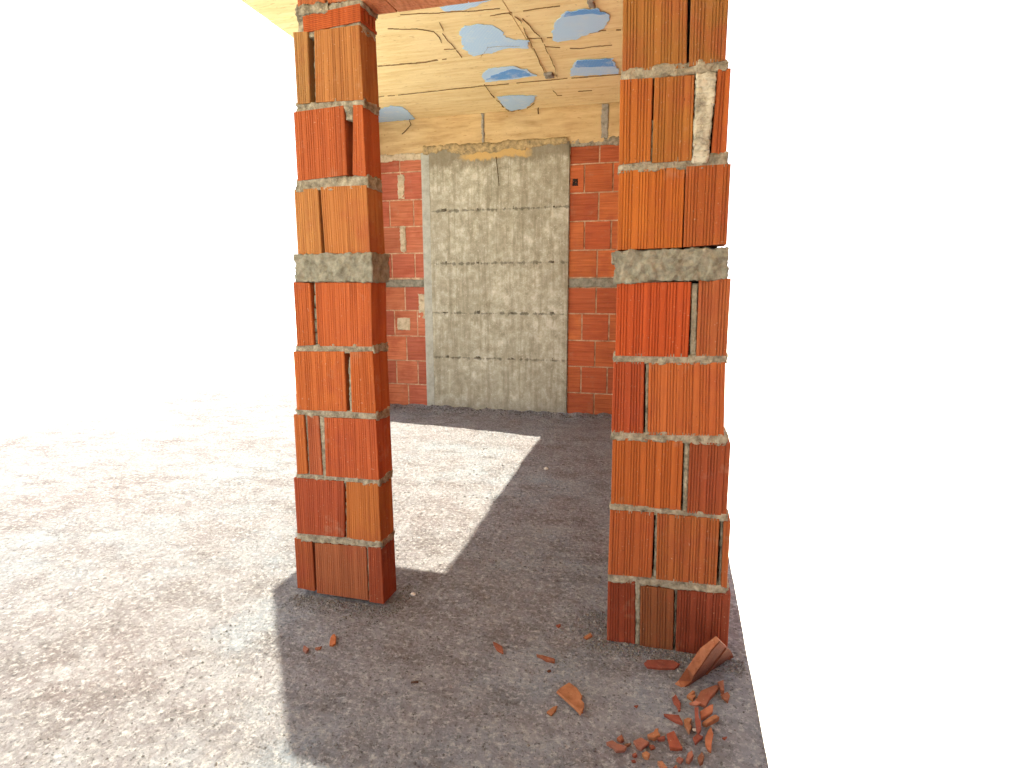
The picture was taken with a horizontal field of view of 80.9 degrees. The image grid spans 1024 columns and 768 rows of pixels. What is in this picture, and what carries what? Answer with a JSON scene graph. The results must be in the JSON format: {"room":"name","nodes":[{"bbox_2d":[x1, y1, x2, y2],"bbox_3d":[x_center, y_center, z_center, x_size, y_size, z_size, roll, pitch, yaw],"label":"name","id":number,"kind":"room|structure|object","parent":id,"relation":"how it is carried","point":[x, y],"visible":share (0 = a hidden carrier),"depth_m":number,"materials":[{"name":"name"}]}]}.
{"room":"unfinished brick building","nodes":[
{"label":"unfinished brick building","id":0,"kind":"room"},
{"bbox_2d":[241,0,622,118],"bbox_3d":[-0.385,-1.948,1.926,4.240,0.186,7.270,2,10,15],"label":"ceiling","id":1,"kind":"structure","parent":0,"point":[424,69],"depth_m":4.08,"materials":[{"name":"beige wood"}]},
{"bbox_2d":[379,105,414,121],"bbox_3d":[-1.129,-2.431,5.417,0.474,0.002,0.472,2,10,15],"label":"plastic sheet patch","id":2,"kind":"object","parent":1,"relation":"attached to","point":[391,113],"visible":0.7,"depth_m":5.42,"materials":[{"name":"blue plastic"}]},
{"bbox_2d":[440,0,489,11],"bbox_3d":[-0.233,-2.085,3.276,0.373,0.002,0.130,7,12,38],"label":"plastic sheet patch","id":3,"kind":"object","parent":1,"relation":"attached to","point":[468,5],"visible":0.73,"depth_m":3.33,"materials":[{"name":"blue plastic"}]},
{"bbox_2d":[459,24,528,55],"bbox_3d":[-0.130,-2.166,3.777,0.457,0.002,0.472,2,10,15],"label":"plastic sheet patch","id":4,"kind":"object","parent":1,"relation":"attached to","point":[477,38],"visible":1,"depth_m":3.79,"materials":[{"name":"blue plastic"}]},
{"bbox_2d":[482,66,536,81],"bbox_3d":[-0.041,-2.265,4.386,0.414,0.003,0.278,2,10,15],"label":"plastic sheet patch","id":5,"kind":"object","parent":1,"relation":"attached to","point":[509,72],"visible":1,"depth_m":4.40,"materials":[{"name":"blue plastic"}]},
{"bbox_2d":[497,95,534,110],"bbox_3d":[0.076,-2.378,5.078,0.344,0.002,0.424,2,10,15],"label":"plastic sheet patch","id":6,"kind":"object","parent":1,"relation":"attached to","point":[511,102],"visible":1,"depth_m":5.04,"materials":[{"name":"blue plastic"}]},
{"bbox_2d":[551,8,609,41],"bbox_3d":[0.399,-2.135,3.580,0.384,0.003,0.421,2,10,15],"label":"plastic sheet patch","id":7,"kind":"object","parent":1,"relation":"attached to","point":[571,25],"visible":1,"depth_m":3.55,"materials":[{"name":"blue plastic"}]},
{"bbox_2d":[570,58,618,75],"bbox_3d":[0.571,-2.248,4.271,0.363,0.003,0.349,2,10,15],"label":"plastic sheet patch","id":8,"kind":"object","parent":1,"relation":"attached to","point":[605,66],"visible":1,"depth_m":4.26,"materials":[{"name":"blue plastic"}]},
{"bbox_2d":[380,136,618,414],"bbox_3d":[0.146,-0.948,5.591,3.193,2.478,0.126,2,10,15],"label":"wall","id":9,"kind":"structure","parent":0,"point":[594,178],"depth_m":5.53,"materials":[{"name":"brick"}]},
{"bbox_2d":[379,102,619,154],"bbox_3d":[0.156,-2.289,5.421,3.200,0.320,0.223,2,10,15],"label":"beam","id":10,"kind":"structure","parent":9,"relation":"on","point":[592,122],"depth_m":5.37,"materials":[{"name":"beige wood"}]},
{"bbox_2d":[572,179,577,185],"bbox_3d":[0.561,-1.779,5.308,0.052,0.067,0.034,2,10,15],"label":"electrical box","id":11,"kind":"object","parent":9,"relation":"attached to","point":[574,181],"depth_m":5.30,"materials":[{"name":"black plastic"}]},
{"bbox_2d":[0,390,1023,767],"bbox_3d":[-1.388,0.857,2.676,6.400,0.256,7.300,2,10,15],"label":"floor","id":12,"kind":"structure","parent":0,"point":[126,537],"depth_m":2.23,"materials":[{"name":"concrete"}]},
{"bbox_2d":[303,646,308,653],"bbox_3d":[-0.691,0.887,2.007,0.041,0.010,0.016,8,12,40],"label":"shard","id":13,"kind":"object","parent":12,"relation":"on","point":[305,649],"visible":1,"depth_m":2.00,"materials":[{"name":"brick"}]},
{"bbox_2d":[329,634,335,646],"bbox_3d":[-0.611,0.876,2.054,0.021,0.009,0.069,-2,9,-11],"label":"shard","id":14,"kind":"object","parent":12,"relation":"on","point":[332,643],"visible":1,"depth_m":2.04,"materials":[{"name":"brick"}]},
{"bbox_2d":[16,404,760,767],"bbox_3d":[-0.441,0.619,3.552,3.166,0.063,4.547,2,10,15],"label":"gravel","id":15,"kind":"object","parent":12,"relation":"on","point":[390,609],"visible":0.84,"depth_m":2.13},
{"bbox_2d":[421,137,569,412],"bbox_3d":[-0.146,-0.979,5.712,1.404,2.503,0.235,2,10,15],"label":"column","id":16,"kind":"structure","parent":12,"relation":"on","point":[496,257],"depth_m":5.59,"materials":[{"name":"concrete"}]},
{"bbox_2d":[493,642,503,653],"bbox_3d":[-0.043,0.888,2.019,0.022,0.010,0.076,-3,10,-18],"label":"shard","id":17,"kind":"object","parent":12,"relation":"on","point":[498,647],"visible":1,"depth_m":2.02,"materials":[{"name":"brick"}]},
{"bbox_2d":[536,654,554,663],"bbox_3d":[0.109,0.893,1.951,0.070,0.012,0.015,4,10,26],"label":"shard","id":18,"kind":"object","parent":12,"relation":"on","point":[545,658],"visible":1,"depth_m":1.95,"materials":[{"name":"brick"}]},
{"bbox_2d":[547,706,556,715],"bbox_3d":[0.119,0.934,1.718,0.018,0.007,0.042,9,13,43],"label":"shard","id":19,"kind":"object","parent":12,"relation":"on","point":[552,710],"visible":1,"depth_m":1.71,"materials":[{"name":"brick"}]},
{"bbox_2d":[556,683,583,715],"bbox_3d":[0.184,0.920,1.760,0.064,0.016,0.122,-7,11,-35],"label":"shard","id":20,"kind":"object","parent":12,"relation":"on","point":[568,692],"visible":1,"depth_m":1.76,"materials":[{"name":"brick"}]},
{"bbox_2d":[583,633,591,639],"bbox_3d":[0.266,0.877,2.085,0.040,0.008,0.015,-9,13,-42],"label":"shard","id":21,"kind":"object","parent":12,"relation":"on","point":[589,635],"visible":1,"depth_m":2.08,"materials":[{"name":"brick"}]},
{"bbox_2d":[606,740,626,752],"bbox_3d":[0.272,0.955,1.578,0.053,0.011,0.030,5,11,31],"label":"shard","id":22,"kind":"object","parent":12,"relation":"on","point":[618,748],"visible":1,"depth_m":1.57,"materials":[{"name":"brick"}]},
{"bbox_2d":[617,734,623,742],"bbox_3d":[0.292,0.950,1.607,0.020,0.012,0.015,-7,12,-37],"label":"shard","id":23,"kind":"object","parent":12,"relation":"on","point":[620,739],"visible":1,"depth_m":1.60,"materials":[{"name":"brick"}]},
{"bbox_2d":[633,737,648,750],"bbox_3d":[0.339,0.953,1.592,0.036,0.010,0.032,-8,12,-41],"label":"shard","id":24,"kind":"object","parent":12,"relation":"on","point":[640,743],"visible":1,"depth_m":1.59,"materials":[{"name":"brick"}]},
{"bbox_2d":[642,751,649,759],"bbox_3d":[0.348,0.962,1.553,0.018,0.013,0.019,-5,10,-27],"label":"shard","id":25,"kind":"object","parent":12,"relation":"on","point":[645,755],"visible":1,"depth_m":1.55,"materials":[{"name":"brick"}]},
{"bbox_2d":[647,728,659,740],"bbox_3d":[0.387,0.947,1.619,0.044,0.013,0.023,-8,12,-39],"label":"shard","id":26,"kind":"object","parent":12,"relation":"on","point":[653,736],"visible":1,"depth_m":1.61,"materials":[{"name":"brick"}]},
{"bbox_2d":[657,736,664,741],"bbox_3d":[0.401,0.950,1.606,0.024,0.009,0.011,-3,10,-17],"label":"shard","id":27,"kind":"object","parent":12,"relation":"on","point":[662,738],"visible":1,"depth_m":1.60,"materials":[{"name":"brick"}]},
{"bbox_2d":[644,660,679,669],"bbox_3d":[0.479,0.899,1.922,0.115,0.012,0.042,0,9,2],"label":"shard","id":28,"kind":"object","parent":12,"relation":"on","point":[649,664],"visible":1,"depth_m":1.92,"materials":[{"name":"brick"}]},
{"bbox_2d":[657,761,666,767],"bbox_3d":[0.379,0.964,1.515,0.015,0.012,0.027,-2,9,-13],"label":"shard","id":29,"kind":"object","parent":12,"relation":"on","point":[660,764],"visible":1,"depth_m":1.51,"materials":[{"name":"brick"}]},
{"bbox_2d":[664,714,682,725],"bbox_3d":[0.450,0.935,1.676,0.053,0.010,0.030,2,10,15],"label":"shard","id":30,"kind":"object","parent":12,"relation":"on","point":[676,719],"visible":1,"depth_m":1.68,"materials":[{"name":"brick"}]},
{"bbox_2d":[666,731,682,750],"bbox_3d":[0.426,0.950,1.598,0.032,0.012,0.063,-1,9,-5],"label":"shard","id":31,"kind":"object","parent":12,"relation":"on","point":[674,744],"visible":1,"depth_m":1.58,"materials":[{"name":"brick"}]},
{"bbox_2d":[672,694,680,711],"bbox_3d":[0.478,0.927,1.743,0.019,0.011,0.069,-1,9,-7],"label":"shard","id":32,"kind":"object","parent":12,"relation":"on","point":[676,702],"visible":1,"depth_m":1.74,"materials":[{"name":"brick"}]},
{"bbox_2d":[676,757,683,763],"bbox_3d":[0.429,0.961,1.535,0.014,0.009,0.013,8,12,40],"label":"shard","id":33,"kind":"object","parent":12,"relation":"on","point":[679,760],"visible":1,"depth_m":1.53,"materials":[{"name":"brick"}]},
{"bbox_2d":[684,718,691,733],"bbox_3d":[0.482,0.938,1.646,0.022,0.012,0.057,2,10,15],"label":"shard","id":34,"kind":"object","parent":12,"relation":"on","point":[687,722],"visible":1,"depth_m":1.65,"materials":[{"name":"brick"}]},
{"bbox_2d":[686,751,692,763],"bbox_3d":[0.457,0.956,1.539,0.015,0.013,0.039,4,10,25],"label":"shard","id":35,"kind":"object","parent":12,"relation":"on","point":[689,758],"visible":1,"depth_m":1.53,"materials":[{"name":"brick"}]},
{"bbox_2d":[687,690,695,701],"bbox_3d":[0.533,0.922,1.774,0.039,0.010,0.023,-9,12,-42],"label":"shard","id":36,"kind":"object","parent":12,"relation":"on","point":[691,696],"visible":0.97,"depth_m":1.77,"materials":[{"name":"brick"}]},
{"bbox_2d":[689,699,700,706],"bbox_3d":[0.528,0.920,1.729,0.030,0.008,0.020,-7,11,-35],"label":"shard","id":37,"kind":"object","parent":12,"relation":"on","point":[695,703],"visible":0.97,"depth_m":1.73,"materials":[{"name":"brick"}]},
{"bbox_2d":[694,707,700,734],"bbox_3d":[0.508,0.922,1.643,0.016,0.012,0.102,2,10,15],"label":"shard","id":38,"kind":"object","parent":12,"relation":"on","point":[697,720],"visible":1,"depth_m":1.63,"materials":[{"name":"brick"}]},
{"bbox_2d":[693,734,702,744],"bbox_3d":[0.492,0.948,1.603,0.038,0.009,0.017,-8,12,-41],"label":"shard","id":39,"kind":"object","parent":12,"relation":"on","point":[697,738],"visible":1,"depth_m":1.60,"materials":[{"name":"brick"}]},
{"bbox_2d":[697,752,703,765],"bbox_3d":[0.482,0.958,1.536,0.016,0.010,0.044,4,10,26],"label":"shard","id":40,"kind":"object","parent":12,"relation":"on","point":[700,758],"visible":1,"depth_m":1.53,"materials":[{"name":"brick"}]},
{"bbox_2d":[675,636,733,686],"bbox_3d":[0.644,0.868,1.899,0.109,0.281,0.321,9,13,43],"label":"brick","id":41,"kind":"object","parent":12,"relation":"on","point":[714,653],"visible":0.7,"depth_m":1.82,"materials":[{"name":"brick"}]},
{"bbox_2d":[700,704,712,720],"bbox_3d":[0.548,0.923,1.689,0.076,0.010,0.021,-7,11,-36],"label":"shard","id":42,"kind":"object","parent":12,"relation":"on","point":[707,711],"visible":1,"depth_m":1.68,"materials":[{"name":"brick"}]},
{"bbox_2d":[696,685,718,707],"bbox_3d":[0.573,0.916,1.770,0.036,0.012,0.117,8,12,39],"label":"shard","id":43,"kind":"object","parent":12,"relation":"on","point":[705,695],"visible":0.98,"depth_m":1.76,"materials":[{"name":"brick"}]},
{"bbox_2d":[705,727,712,752],"bbox_3d":[0.524,0.946,1.600,0.020,0.011,0.091,4,10,23],"label":"shard","id":44,"kind":"object","parent":12,"relation":"on","point":[709,736],"visible":1,"depth_m":1.59,"materials":[{"name":"brick"}]},
{"bbox_2d":[702,714,718,727],"bbox_3d":[0.548,0.935,1.665,0.059,0.014,0.015,-6,11,-31],"label":"shard","id":45,"kind":"object","parent":12,"relation":"on","point":[713,719],"visible":1,"depth_m":1.66,"materials":[{"name":"brick"}]},
{"bbox_2d":[717,680,723,693],"bbox_3d":[0.626,0.906,1.800,0.019,0.014,0.051,2,10,15],"label":"shard","id":46,"kind":"object","parent":12,"relation":"on","point":[720,684],"visible":1,"depth_m":1.79,"materials":[{"name":"brick"}]},
{"bbox_2d":[720,692,729,702],"bbox_3d":[0.635,0.924,1.769,0.032,0.010,0.032,-4,10,-25],"label":"shard","id":47,"kind":"object","parent":12,"relation":"on","point":[725,696],"visible":1,"depth_m":1.77,"materials":[{"name":"brick"}]},
{"bbox_2d":[293,0,730,653],"bbox_3d":[-0.063,-0.487,2.021,1.619,2.746,0.146,2,10,15],"label":"brick pillar","id":48,"kind":"structure","parent":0,"point":[670,523],"depth_m":1.98,"materials":[{"name":"brick"}]},
{"bbox_2d":[361,0,485,14],"bbox_3d":[-0.072,-1.539,1.850,0.842,0.605,0.113,2,10,15],"label":"lintel","id":49,"kind":"object","parent":48,"relation":"on","point":[379,7],"visible":1,"depth_m":1.99,"materials":[{"name":"brick"}]},
{"label":"outside","id":50,"kind":"structure","parent":0,"visible":0},
{"bbox_2d":[0,300,1023,767],"bbox_3d":[0.015,7.452,1.210,600.000,0.300,600.000,2,10,15],"label":"ground","id":51,"kind":"structure","parent":50,"point":[875,502],"depth_m":23.76,"materials":[{"name":"stone"}]}
]}

